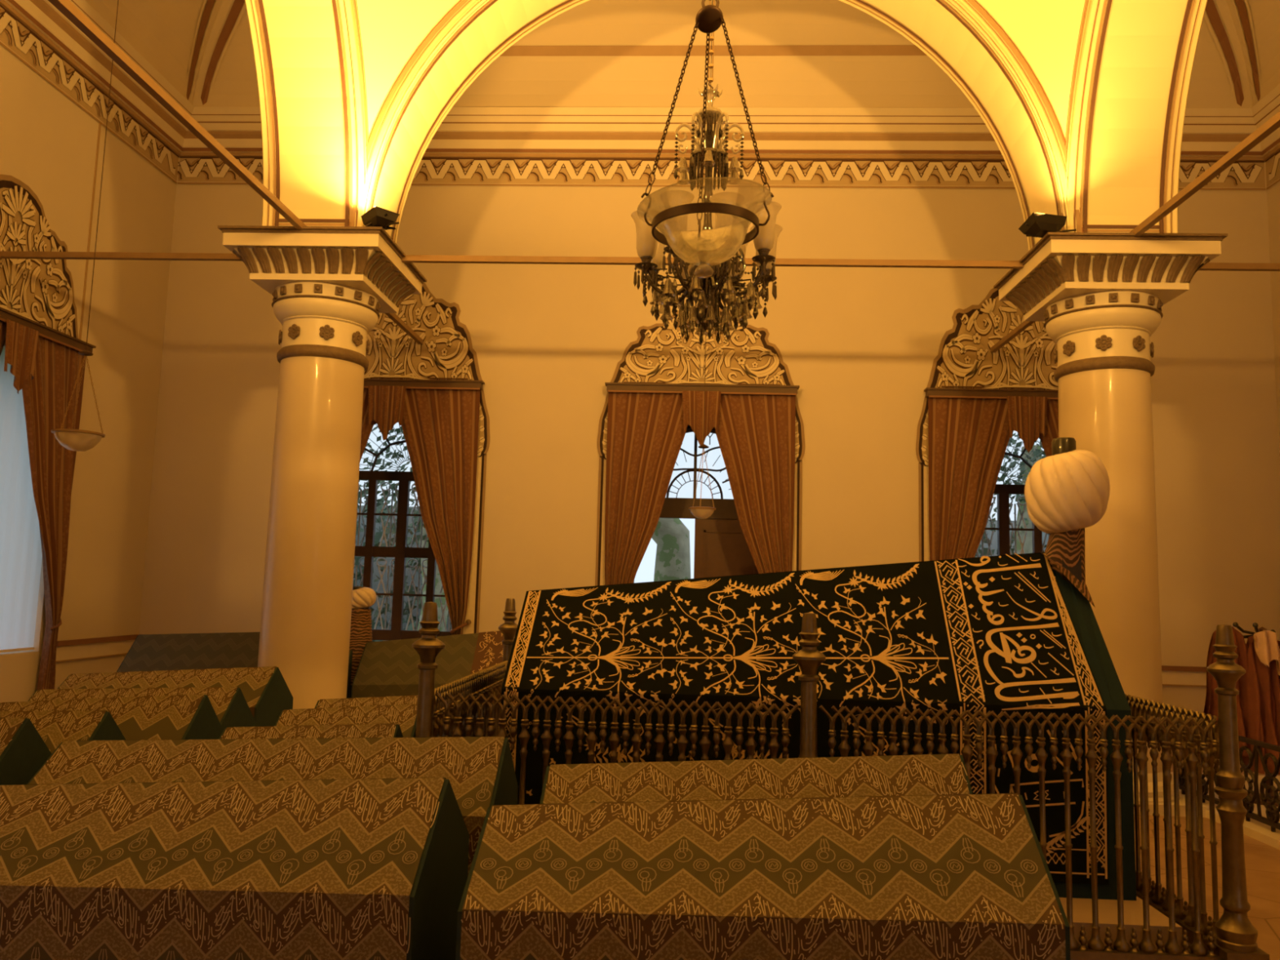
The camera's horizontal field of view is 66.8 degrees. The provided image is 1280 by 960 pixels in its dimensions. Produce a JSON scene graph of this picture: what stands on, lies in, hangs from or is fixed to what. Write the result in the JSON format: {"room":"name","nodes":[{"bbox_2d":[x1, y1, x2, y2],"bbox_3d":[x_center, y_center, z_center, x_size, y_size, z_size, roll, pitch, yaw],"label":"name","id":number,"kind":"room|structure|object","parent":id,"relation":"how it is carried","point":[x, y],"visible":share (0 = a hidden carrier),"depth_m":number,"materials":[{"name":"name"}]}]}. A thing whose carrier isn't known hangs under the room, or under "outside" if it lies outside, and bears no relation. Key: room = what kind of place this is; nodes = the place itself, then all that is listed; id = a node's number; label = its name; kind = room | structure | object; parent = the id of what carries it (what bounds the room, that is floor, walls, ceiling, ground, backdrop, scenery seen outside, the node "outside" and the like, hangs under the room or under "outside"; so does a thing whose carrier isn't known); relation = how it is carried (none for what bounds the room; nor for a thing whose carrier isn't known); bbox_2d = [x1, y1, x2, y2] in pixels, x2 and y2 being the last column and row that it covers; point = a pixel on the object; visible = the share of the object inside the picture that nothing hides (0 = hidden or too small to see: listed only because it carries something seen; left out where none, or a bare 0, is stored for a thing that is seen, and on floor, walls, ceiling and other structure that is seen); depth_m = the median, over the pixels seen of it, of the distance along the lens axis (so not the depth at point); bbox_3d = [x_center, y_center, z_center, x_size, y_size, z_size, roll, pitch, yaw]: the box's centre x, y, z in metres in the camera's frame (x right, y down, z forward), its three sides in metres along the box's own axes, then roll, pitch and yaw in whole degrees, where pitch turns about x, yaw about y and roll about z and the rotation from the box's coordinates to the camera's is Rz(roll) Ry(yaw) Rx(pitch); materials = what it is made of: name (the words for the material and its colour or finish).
{"room":"mausoleum interior","nodes":[
{"label":"mausoleum interior","id":0,"kind":"room"},
{"bbox_2d":[0,44,176,702],"bbox_3d":[-6.426,-2.398,5.402,0.900,8.750,12.450,1,-6,3],"label":"wall","id":1,"kind":"structure","parent":0,"point":[48,143],"depth_m":10.37,"materials":[{"name":"beige paint"}]},
{"bbox_2d":[0,320,6,355],"bbox_3d":[-5.802,0.263,8.138,0.174,3.500,1.043,1,-6,3],"label":"curtain","id":2,"kind":"object","parent":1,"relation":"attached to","point":[2,324],"visible":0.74,"depth_m":8.72,"materials":[{"name":"brown fabric"}]},
{"bbox_2d":[0,346,42,653],"bbox_3d":[-6.189,0.157,8.725,0.595,2.820,1.800,1,-6,3],"label":"window","id":3,"kind":"structure","parent":1,"relation":"in","point":[20,546],"depth_m":9.17,"materials":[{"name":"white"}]},
{"bbox_2d":[0,173,78,634],"bbox_3d":[-5.816,-0.661,8.798,0.037,4.282,2.370,1,-6,3],"label":"window surround","id":4,"kind":"object","parent":1,"relation":"attached to","point":[41,291],"visible":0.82,"depth_m":9.19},
{"bbox_2d":[0,306,96,394],"bbox_3d":[-5.700,-1.137,8.846,0.163,0.725,2.200,1,-6,3],"label":"curtain valance","id":5,"kind":"object","parent":1,"relation":"attached to","point":[23,333],"visible":0.99,"depth_m":8.89,"materials":[{"name":"brown fabric"}]},
{"bbox_2d":[22,335,85,690],"bbox_3d":[-5.747,0.387,9.232,0.174,3.500,1.043,1,-6,3],"label":"curtain","id":6,"kind":"object","parent":5,"relation":"hanging from","point":[46,397],"visible":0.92,"depth_m":9.44,"materials":[{"name":"brown fabric"}]},
{"bbox_2d":[0,4,178,183],"bbox_3d":[-5.817,-4.260,7.269,0.014,0.347,9.059,1,-6,3],"label":"trim","id":7,"kind":"structure","parent":1,"relation":"attached to","point":[14,34],"depth_m":9.89,"materials":[{"name":"beige paint"}]},
{"bbox_2d":[78,122,101,339],"bbox_3d":[-5.760,-1.086,9.932,0.012,5.380,0.022,1,-6,3],"label":"cable cover","id":8,"kind":"object","parent":1,"relation":"attached to","point":[100,124],"visible":0.36,"depth_m":10.10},
{"bbox_2d":[55,634,138,662],"bbox_3d":[-6.059,1.516,4.918,0.050,0.885,12.400,1,-6,3],"label":"trim","id":9,"kind":"structure","parent":1,"relation":"attached to","point":[95,647],"depth_m":10.27,"materials":[{"name":"beige wood"}]},
{"bbox_2d":[185,0,245,105],"bbox_3d":[-4.245,-5.271,10.478,0.430,1.618,3.111,7,-9,-42],"label":"trim","id":10,"kind":"structure","parent":1,"relation":"attached to","point":[221,7],"depth_m":11.31,"materials":[{"name":"paint"}]},
{"bbox_2d":[244,0,368,226],"bbox_3d":[-2.812,-4.507,5.464,0.872,4.350,5.964,1,-6,3],"label":"wall","id":11,"kind":"structure","parent":0,"point":[308,55],"depth_m":7.99,"materials":[{"name":"paint"}]},
{"bbox_2d":[84,0,1279,108],"bbox_3d":[0.508,-5.723,5.430,12.800,1.620,12.450,1,-6,3],"label":"ceiling","id":12,"kind":"structure","parent":0,"point":[162,32],"depth_m":11.10,"materials":[{"name":"paint"}]},
{"bbox_2d":[50,0,118,451],"bbox_3d":[-4.392,-3.046,8.018,0.378,5.674,0.378,1,-6,3],"label":"lamp","id":13,"kind":"object","parent":12,"relation":"hanging from","point":[60,435],"visible":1,"depth_m":7.75,"materials":[{"name":"clear glass"}]},
{"bbox_2d":[688,0,715,519],"bbox_3d":[0.702,-2.605,10.031,0.275,6.030,0.275,1,-6,9],"label":"lamp","id":14,"kind":"object","parent":12,"relation":"hanging from","point":[710,510],"visible":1,"depth_m":9.75,"materials":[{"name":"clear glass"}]},
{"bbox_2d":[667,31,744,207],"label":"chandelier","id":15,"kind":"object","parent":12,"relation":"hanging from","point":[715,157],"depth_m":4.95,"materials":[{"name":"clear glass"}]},
{"bbox_2d":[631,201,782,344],"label":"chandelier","id":16,"kind":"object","parent":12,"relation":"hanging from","point":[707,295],"depth_m":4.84,"materials":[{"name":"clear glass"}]},
{"bbox_2d":[499,44,927,56],"bbox_3d":[0.787,-4.908,11.102,7.800,0.090,0.060,1,-6,3],"label":"trim","id":17,"kind":"structure","parent":12,"relation":"attached to","point":[817,50],"depth_m":11.10,"materials":[{"name":"beige paint"}]},
{"bbox_2d":[138,183,1279,724],"bbox_3d":[0.744,-1.506,11.669,14.600,8.750,0.900,1,-6,3],"label":"wall","id":18,"kind":"structure","parent":0,"point":[860,345],"depth_m":11.19,"materials":[{"name":"beige paint"}]},
{"bbox_2d":[354,421,452,640],"bbox_3d":[-2.918,0.512,11.615,1.720,2.930,0.880,1,-6,3],"label":"window","id":19,"kind":"structure","parent":18,"relation":"in","point":[400,552],"depth_m":11.87,"materials":[{"name":"brown glass"}]},
{"bbox_2d":[363,378,484,439],"bbox_3d":[-2.912,-0.800,11.196,2.200,0.725,0.163,1,-6,3],"label":"board","id":20,"kind":"object","parent":18,"relation":"attached to","point":[386,397],"visible":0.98,"depth_m":11.15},
{"bbox_2d":[360,387,374,461],"bbox_3d":[-3.500,0.655,11.097,1.043,3.500,0.174,1,-6,3],"label":"curtain","id":21,"kind":"object","parent":20,"relation":"hanging from","point":[366,429],"visible":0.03,"depth_m":11.21,"materials":[{"name":"brown fabric"}]},
{"bbox_2d":[401,388,480,635],"bbox_3d":[-2.399,0.679,11.039,1.043,3.500,0.174,1,-6,3],"label":"curtain","id":22,"kind":"object","parent":20,"relation":"hanging from","point":[440,427],"visible":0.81,"depth_m":11.11,"materials":[{"name":"brown fabric"}]},
{"bbox_2d":[364,282,489,634],"bbox_3d":[-2.920,-0.310,11.245,2.370,4.282,0.037,1,-6,3],"label":"window surround","id":23,"kind":"object","parent":18,"relation":"attached to","point":[446,352],"visible":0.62,"depth_m":11.35,"materials":[{"name":"beige stone"}]},
{"bbox_2d":[0,0,1279,188],"bbox_3d":[0.477,-4.576,5.302,12.800,0.830,12.450,1,-6,3],"label":"crown molding","id":24,"kind":"structure","parent":18,"relation":"attached to","point":[1209,134],"depth_m":11.26,"materials":[{"name":"beige paint"}]},
{"bbox_2d":[633,424,758,582],"bbox_3d":[0.707,1.115,12.030,1.760,3.620,0.900,1,-6,3],"label":"window","id":25,"kind":"structure","parent":18,"relation":"in","point":[722,548],"depth_m":11.64,"materials":[{"name":"brown wood"}]},
{"bbox_2d":[595,307,804,586],"bbox_3d":[0.668,0.385,10.988,2.370,4.840,0.037,1,-6,3],"label":"window surround","id":26,"kind":"object","parent":18,"relation":"attached to","point":[659,354],"visible":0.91,"depth_m":11.17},
{"bbox_2d":[604,382,799,445],"bbox_3d":[0.693,-0.722,11.007,2.200,0.725,0.163,1,-6,3],"label":"pelmet","id":27,"kind":"object","parent":18,"relation":"attached to","point":[694,398],"visible":0.98,"depth_m":10.97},
{"bbox_2d":[604,391,688,585],"bbox_3d":[0.104,0.733,10.908,1.043,3.500,0.174,1,-6,3],"label":"curtain","id":28,"kind":"object","parent":27,"relation":"hanging from","point":[646,435],"visible":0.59,"depth_m":11.00,"materials":[{"name":"brown fabric"}]},
{"bbox_2d":[714,394,795,573],"bbox_3d":[1.205,0.756,10.850,1.043,3.500,0.174,1,-6,3],"label":"curtain","id":29,"kind":"object","parent":27,"relation":"hanging from","point":[756,433],"visible":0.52,"depth_m":10.93,"materials":[{"name":"brown fabric"}]},
{"bbox_2d":[177,156,1266,190],"bbox_3d":[0.737,-3.618,11.433,12.839,0.347,0.014,1,-6,3],"label":"trim","id":30,"kind":"structure","parent":18,"relation":"attached to","point":[478,171],"depth_m":11.42,"materials":[{"name":"beige paint"}]},
{"bbox_2d":[915,288,1057,561],"bbox_3d":[4.289,-0.155,10.868,2.370,4.282,0.037,1,-6,3],"label":"window surround","id":31,"kind":"object","parent":18,"relation":"attached to","point":[964,359],"visible":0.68,"depth_m":11.01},
{"bbox_2d":[924,387,1057,453],"bbox_3d":[4.297,-0.645,10.819,2.200,0.725,0.163,1,-6,3],"label":"pelmet","id":32,"kind":"object","parent":18,"relation":"attached to","point":[1027,408],"visible":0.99,"depth_m":10.78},
{"bbox_2d":[928,396,1009,560],"bbox_3d":[3.708,0.810,10.719,1.043,3.500,0.174,1,-6,3],"label":"curtain","id":33,"kind":"object","parent":32,"relation":"hanging from","point":[968,438],"visible":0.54,"depth_m":10.82,"materials":[{"name":"brown fabric"}]},
{"bbox_2d":[1039,399,1058,457],"bbox_3d":[4.809,0.834,10.662,1.043,3.500,0.174,1,-6,3],"label":"curtain","id":34,"kind":"object","parent":32,"relation":"hanging from","point":[1052,415],"visible":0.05,"depth_m":10.83,"materials":[{"name":"brown fabric"}]},
{"bbox_2d":[976,435,1049,556],"bbox_3d":[4.290,0.667,11.237,1.720,2.930,0.880,1,-6,3],"label":"window","id":35,"kind":"structure","parent":18,"relation":"in","point":[1002,491],"depth_m":11.52,"materials":[{"name":"brown glass"}]},
{"bbox_2d":[1161,665,1206,686],"bbox_3d":[0.614,2.348,10.763,12.800,0.885,0.050,1,-6,3],"label":"trim","id":36,"kind":"structure","parent":18,"relation":"attached to","point":[1187,676],"depth_m":10.52,"materials":[{"name":"beige wood"}]},
{"bbox_2d":[1203,0,1262,106],"bbox_3d":[5.739,-5.056,9.955,3.111,1.618,0.430,7,-9,-42],"label":"trim","id":37,"kind":"structure","parent":18,"relation":"attached to","point":[1227,8],"depth_m":10.73,"materials":[{"name":"paint"}]},
{"bbox_2d":[348,0,1083,250],"bbox_3d":[0.636,-4.069,8.557,5.964,4.350,0.872,1,-6,3],"label":"arch","id":38,"kind":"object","parent":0,"point":[961,37],"depth_m":8.40,"materials":[{"name":"paint"}]},
{"bbox_2d":[355,0,1086,140],"bbox_3d":[0.466,-4.154,5.261,5.740,2.178,5.740,1,-6,3],"label":"ceiling","id":39,"kind":"structure","parent":0,"point":[1046,33],"depth_m":7.91,"materials":[{"name":"paint"}]},
{"bbox_2d":[1061,0,1207,233],"bbox_3d":[3.758,-4.366,5.120,0.872,4.350,5.964,1,-6,3],"label":"wall","id":40,"kind":"structure","parent":0,"point":[1134,63],"depth_m":7.65,"materials":[{"name":"paint"}]},
{"bbox_2d":[1133,751,1279,959],"bbox_3d":[0.292,2.195,4.549,14.600,0.200,14.250,1,-6,3],"label":"floor","id":41,"kind":"structure","parent":0,"point":[1262,860],"depth_m":5.65,"materials":[{"name":"stone"}]},
{"bbox_2d":[0,716,51,785],"bbox_3d":[-3.009,1.407,3.739,1.260,1.008,0.609,1,-6,3],"label":"cenotaph","id":42,"kind":"object","parent":41,"relation":"on","point":[23,751],"visible":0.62,"depth_m":3.73,"materials":[{"name":"green fabric"}]},
{"bbox_2d":[0,710,126,753],"bbox_3d":[-3.133,1.518,4.468,1.340,0.940,0.549,1,-6,3],"label":"cenotaph","id":43,"kind":"object","parent":41,"relation":"on","point":[54,727],"visible":0.18,"depth_m":4.44,"materials":[{"name":"green fabric"}]},
{"bbox_2d":[0,693,223,740],"bbox_3d":[-2.979,1.605,5.207,1.275,0.940,0.548,1,-6,3],"label":"cenotaph","id":44,"kind":"object","parent":41,"relation":"on","point":[177,717],"visible":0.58,"depth_m":5.18,"materials":[{"name":"green fabric"}]},
{"bbox_2d":[27,686,256,729],"bbox_3d":[-3.092,1.698,5.908,1.280,0.904,0.548,1,-6,3],"label":"cenotaph","id":45,"kind":"object","parent":41,"relation":"on","point":[229,704],"visible":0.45,"depth_m":5.92,"materials":[{"name":"green fabric"}]},
{"bbox_2d":[57,666,293,726],"bbox_3d":[-3.252,1.751,6.696,1.480,0.964,0.608,1,-6,3],"label":"cenotaph","id":46,"kind":"object","parent":41,"relation":"on","point":[266,693],"visible":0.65,"depth_m":6.65,"materials":[{"name":"green fabric"}]},
{"bbox_2d":[0,777,469,959],"bbox_3d":[-1.385,1.375,2.936,1.585,0.982,0.669,1,-6,3],"label":"cenotaph","id":47,"kind":"object","parent":41,"relation":"on","point":[345,868],"visible":1,"depth_m":2.70,"materials":[{"name":"green fabric"}]},
{"bbox_2d":[115,608,372,697],"bbox_3d":[-3.694,1.838,9.247,2.295,1.330,0.668,1,-6,3],"label":"cenotaph","id":48,"kind":"object","parent":41,"relation":"on","point":[175,651],"visible":0.34,"depth_m":9.13,"materials":[{"name":"green fabric"}]},
{"bbox_2d":[351,586,376,608],"bbox_3d":[-2.683,1.136,9.276,0.316,0.241,0.300,1,-6,3],"label":"turban","id":49,"kind":"object","parent":48,"relation":"on","point":[362,597],"visible":0.72,"depth_m":9.18,"materials":[{"name":"fabric"}]},
{"bbox_2d":[26,736,518,875],"bbox_3d":[-1.370,1.442,3.633,1.725,1.002,0.549,1,-6,3],"label":"cenotaph","id":50,"kind":"object","parent":41,"relation":"on","point":[480,771],"visible":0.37,"depth_m":3.58,"materials":[{"name":"green fabric"}]},
{"bbox_2d":[218,723,403,738],"bbox_3d":[-1.511,1.559,4.383,0.810,0.928,0.409,1,-6,3],"label":"cenotaph","id":51,"kind":"object","parent":41,"relation":"on","point":[384,730],"visible":0.11,"depth_m":4.40,"materials":[{"name":"green fabric"}]},
{"bbox_2d":[217,225,426,709],"bbox_3d":[-2.767,0.212,8.245,1.350,4.390,1.350,1,-6,3],"label":"column","id":52,"kind":"structure","parent":41,"relation":"on","point":[329,286],"depth_m":7.98,"materials":[{"name":"stone"}]},
{"bbox_2d":[0,251,241,261],"bbox_3d":[-4.581,-1.979,8.582,2.470,0.052,0.052,1,-6,3],"label":"rod","id":53,"kind":"object","parent":52,"relation":"attached to","point":[3,255],"visible":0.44,"depth_m":8.56,"materials":[{"name":"brown metal"}]},
{"bbox_2d":[48,0,306,229],"bbox_3d":[-2.871,-2.341,5.223,0.052,0.052,5.380,1,-6,3],"label":"rod","id":54,"kind":"object","parent":52,"relation":"attached to","point":[66,7],"visible":1,"depth_m":5.79,"materials":[{"name":"brown wood"}]},
{"bbox_2d":[274,218,349,226],"bbox_3d":[-2.649,-4.120,8.727,0.868,4.390,0.868,1,-6,3],"label":"wall pier","id":55,"kind":"object","parent":52,"relation":"on","point":[313,222],"visible":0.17,"depth_m":8.07,"materials":[{"name":"paint"}]},
{"bbox_2d":[360,205,399,230],"bbox_3d":[-2.084,-2.089,7.827,0.214,0.135,0.392,7,-8,-38],"label":"floodlight","id":56,"kind":"object","parent":52,"relation":"on","point":[377,216],"visible":0.91,"depth_m":7.77,"materials":[{"name":"black metal"}]},
{"bbox_2d":[384,312,423,344],"bbox_3d":[-2.626,-1.752,10.147,0.052,0.052,2.510,1,-6,3],"label":"rod","id":57,"kind":"object","parent":52,"relation":"attached to","point":[393,317],"visible":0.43,"depth_m":10.68,"materials":[{"name":"brown metal"}]},
{"bbox_2d":[400,254,1023,268],"bbox_3d":[0.576,-1.868,8.312,5.740,0.052,0.052,1,-6,3],"label":"rod","id":58,"kind":"object","parent":52,"relation":"attached to","point":[408,258],"visible":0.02,"depth_m":8.28,"materials":[{"name":"brown wood"}]},
{"bbox_2d":[274,703,417,737],"bbox_3d":[-1.549,1.642,5.132,0.760,0.927,0.408,1,-6,3],"label":"cenotaph","id":59,"kind":"object","parent":41,"relation":"on","point":[404,715],"visible":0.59,"depth_m":5.12,"materials":[{"name":"green fabric"}]},
{"bbox_2d":[314,695,417,708],"bbox_3d":[-1.609,1.733,5.830,0.710,0.897,0.408,1,-6,3],"label":"cenotaph","id":60,"kind":"object","parent":41,"relation":"on","point":[401,700],"visible":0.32,"depth_m":5.85,"materials":[{"name":"green fabric"}]},
{"bbox_2d":[351,631,515,697],"bbox_3d":[-1.688,1.923,8.903,1.720,1.195,0.673,1,-6,3],"label":"cenotaph","id":61,"kind":"object","parent":41,"relation":"on","point":[389,668],"visible":0.22,"depth_m":8.76,"materials":[{"name":"green fabric"}]},
{"bbox_2d":[539,753,973,804],"bbox_3d":[0.393,1.463,3.442,1.486,1.014,0.549,1,-6,3],"label":"cenotaph","id":62,"kind":"object","parent":41,"relation":"on","point":[917,774],"visible":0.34,"depth_m":3.41,"materials":[{"name":"green fabric"}]},
{"bbox_2d":[455,792,1070,959],"bbox_3d":[0.302,1.370,2.692,1.500,1.030,0.669,1,-6,3],"label":"cenotaph","id":63,"kind":"object","parent":41,"relation":"on","point":[946,877],"visible":1,"depth_m":2.48,"materials":[{"name":"green fabric"}]},
{"bbox_2d":[412,597,1269,959],"bbox_3d":[0.827,1.439,5.237,3.675,1.482,2.170,1,-6,3],"label":"fence","id":64,"kind":"object","parent":41,"relation":"on","point":[469,705],"visible":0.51,"depth_m":4.25,"materials":[{"name":"brown metal"}]},
{"bbox_2d":[993,231,1227,817],"bbox_3d":[3.802,0.353,7.901,1.350,4.390,1.350,1,-6,3],"label":"column","id":65,"kind":"structure","parent":41,"relation":"on","point":[1100,297],"depth_m":7.63,"materials":[{"name":"stone"}]},
{"bbox_2d":[990,320,1035,352],"bbox_3d":[3.944,-1.611,9.803,0.052,0.052,2.510,1,-6,3],"label":"rod","id":66,"kind":"object","parent":65,"relation":"attached to","point":[1024,324],"visible":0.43,"depth_m":10.35,"materials":[{"name":"brown wood"}]},
{"bbox_2d":[1017,212,1075,237],"bbox_3d":[3.177,-1.983,7.585,0.318,0.154,0.298,3,-7,-13],"label":"floodlight","id":67,"kind":"object","parent":65,"relation":"on","point":[1037,224],"visible":0.86,"depth_m":7.55,"materials":[{"name":"black metal"}]},
{"bbox_2d":[1087,224,1164,232],"bbox_3d":[3.921,-3.978,8.383,0.868,4.390,0.868,1,-6,3],"label":"wall pier","id":68,"kind":"object","parent":65,"relation":"on","point":[1155,228],"visible":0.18,"depth_m":7.73,"materials":[{"name":"paint"}]},
{"bbox_2d":[1129,111,1279,236],"bbox_3d":[3.699,-2.200,4.879,0.052,0.052,5.380,1,-6,3],"label":"rod","id":69,"kind":"object","parent":65,"relation":"attached to","point":[1272,124],"visible":1,"depth_m":6.38,"materials":[{"name":"brown wood"}]},
{"bbox_2d":[1199,262,1279,271],"bbox_3d":[5.733,-1.757,8.043,2.470,0.052,0.052,1,-6,3],"label":"rod","id":70,"kind":"object","parent":65,"relation":"attached to","point":[1209,266],"visible":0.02,"depth_m":8.06,"materials":[{"name":"brown wood"}]},
{"bbox_2d":[1059,896,1182,949],"bbox_3d":[0.807,2.101,5.174,3.240,0.152,1.660,1,-6,3],"label":"marble step","id":71,"kind":"structure","parent":41,"relation":"on","point":[1082,908],"depth_m":4.36,"materials":[{"name":"beige stone"}]},
{"bbox_2d":[501,528,1136,900],"bbox_3d":[0.873,1.058,5.277,3.095,1.950,0.934,1,-6,3],"label":"great cenotaph","id":72,"kind":"object","parent":71,"relation":"on","point":[1021,633],"visible":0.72,"depth_m":4.94,"materials":[{"name":"black fabric"}]},
{"bbox_2d":[1024,437,1110,533],"bbox_3d":[2.337,0.035,5.321,0.434,0.532,0.412,1,-6,3],"label":"turban","id":73,"kind":"object","parent":72,"relation":"on","point":[1067,490],"visible":0.98,"depth_m":5.17,"materials":[{"name":"fabric"}]},
{"bbox_2d":[1170,772,1279,849],"bbox_3d":[5.118,2.518,7.421,1.850,0.055,2.600,1,-6,3],"label":"marble slab","id":74,"kind":"object","parent":41,"relation":"on","point":[1255,829],"depth_m":6.70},
{"bbox_2d":[1232,622,1279,806],"bbox_3d":[4.818,1.810,7.616,0.580,1.377,0.390,1,-6,3],"label":"coat stand","id":75,"kind":"object","parent":74,"relation":"on","point":[1255,625],"visible":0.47,"depth_m":7.59,"materials":[{"name":"brown wood"}]},
{"bbox_2d":[1203,626,1265,756],"bbox_3d":[4.598,1.631,7.560,0.460,0.980,0.222,1,-6,3],"label":"robe","id":76,"kind":"object","parent":75,"relation":"hanging from","point":[1211,707],"visible":0.36,"depth_m":7.54,"materials":[{"name":"red fabric"}]},
{"bbox_2d":[1240,635,1279,774],"bbox_3d":[4.873,1.727,7.497,0.380,1.030,0.233,1,-6,3],"label":"robe","id":77,"kind":"object","parent":75,"relation":"hanging from","point":[1260,678],"visible":0.72,"depth_m":7.46,"materials":[{"name":"red fabric"}]},
{"bbox_2d":[1253,630,1279,675],"bbox_3d":[4.829,1.325,7.444,0.220,0.345,0.090,1,-6,3],"label":"scarf","id":78,"kind":"object","parent":77,"relation":"on","point":[1267,649],"visible":1,"depth_m":7.44,"materials":[{"name":"white fabric"}]},
{"bbox_2d":[1270,640,1279,734],"bbox_3d":[5.125,1.753,7.539,0.520,1.000,0.227,1,-6,3],"label":"robe","id":79,"kind":"object","parent":75,"relation":"hanging from","point":[1272,696],"visible":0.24,"depth_m":7.47,"materials":[{"name":"brown fabric"}]},
{"bbox_2d":[1177,724,1279,831],"bbox_3d":[4.290,2.143,6.859,0.040,0.630,2.120,1,-6,3],"label":"iron railing","id":80,"kind":"object","parent":41,"relation":"on","point":[1273,815],"visible":0.49,"depth_m":6.73,"materials":[{"name":"brown metal"}]},
{"bbox_2d":[1266,181,1279,468],"bbox_3d":[7.252,-2.104,4.686,0.900,8.750,12.450,1,-6,3],"label":"wall","id":81,"kind":"structure","parent":0,"point":[1273,192],"depth_m":10.88,"materials":[{"name":"beige paint"}]},
{"bbox_2d":[1265,150,1279,190],"bbox_3d":[6.922,-3.986,6.602,0.014,0.347,9.059,1,-6,3],"label":"trim","id":82,"kind":"structure","parent":81,"relation":"attached to","point":[1272,164],"depth_m":10.96,"materials":[{"name":"beige paint"}]},
{"bbox_3d":[0.534,-6.662,5.539,5.740,2.870,5.740,1,-6,3],"label":"ceiling","id":83,"kind":"structure","parent":0,"visible":0},
{"bbox_2d":[636,0,773,278],"bbox_3d":[0.323,-4.289,3.892,0.486,7.160,0.489,2,-6,-8],"label":"lamp","id":84,"kind":"object","parent":83,"relation":"hanging from","point":[704,249],"visible":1,"depth_m":3.48,"materials":[{"name":"clear glass"}]},
{"label":"outside","id":85,"kind":"structure","parent":0,"visible":0},
{"bbox_3d":[0.923,3.601,17.181,60.000,0.130,55.000,1,-6,3],"label":"floor","id":86,"kind":"structure","parent":85,"visible":0},
{"bbox_2d":[357,421,448,631],"bbox_3d":[-3.936,0.952,18.752,3.392,5.300,3.370,1,-6,3],"label":"tree","id":87,"kind":"object","parent":86,"relation":"on","point":[438,584],"visible":0.09,"depth_m":18.43,"materials":[{"name":"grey plant"}]},
{"bbox_2d":[651,518,690,581],"bbox_3d":[-2.077,-0.529,15.448,5.104,7.532,3.953,-2,-7,32],"label":"tree","id":88,"kind":"object","parent":86,"relation":"on","point":[671,535],"visible":0.02,"depth_m":15.23,"materials":[{"name":"green plant"}]},
{"bbox_2d":[352,467,1046,641],"bbox_3d":[0.333,2.232,24.565,26.181,4.771,2.565,1,-6,3],"label":"hedge","id":89,"kind":"object","parent":86,"relation":"on","point":[378,535],"visible":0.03,"depth_m":24.58,"materials":[{"name":"green plant"}]},
{"bbox_2d":[353,505,1048,640],"bbox_3d":[1.402,2.705,25.973,32.000,3.620,0.300,1,-6,3],"label":"wall","id":90,"kind":"structure","parent":86,"relation":"on","point":[994,540],"depth_m":26.21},
{"bbox_2d":[988,433,1048,554],"bbox_3d":[7.706,0.927,19.134,3.617,6.085,3.530,1,-6,3],"label":"tree","id":91,"kind":"object","parent":86,"relation":"on","point":[1028,547],"visible":0.09,"depth_m":19.01,"materials":[{"name":"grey plant"}]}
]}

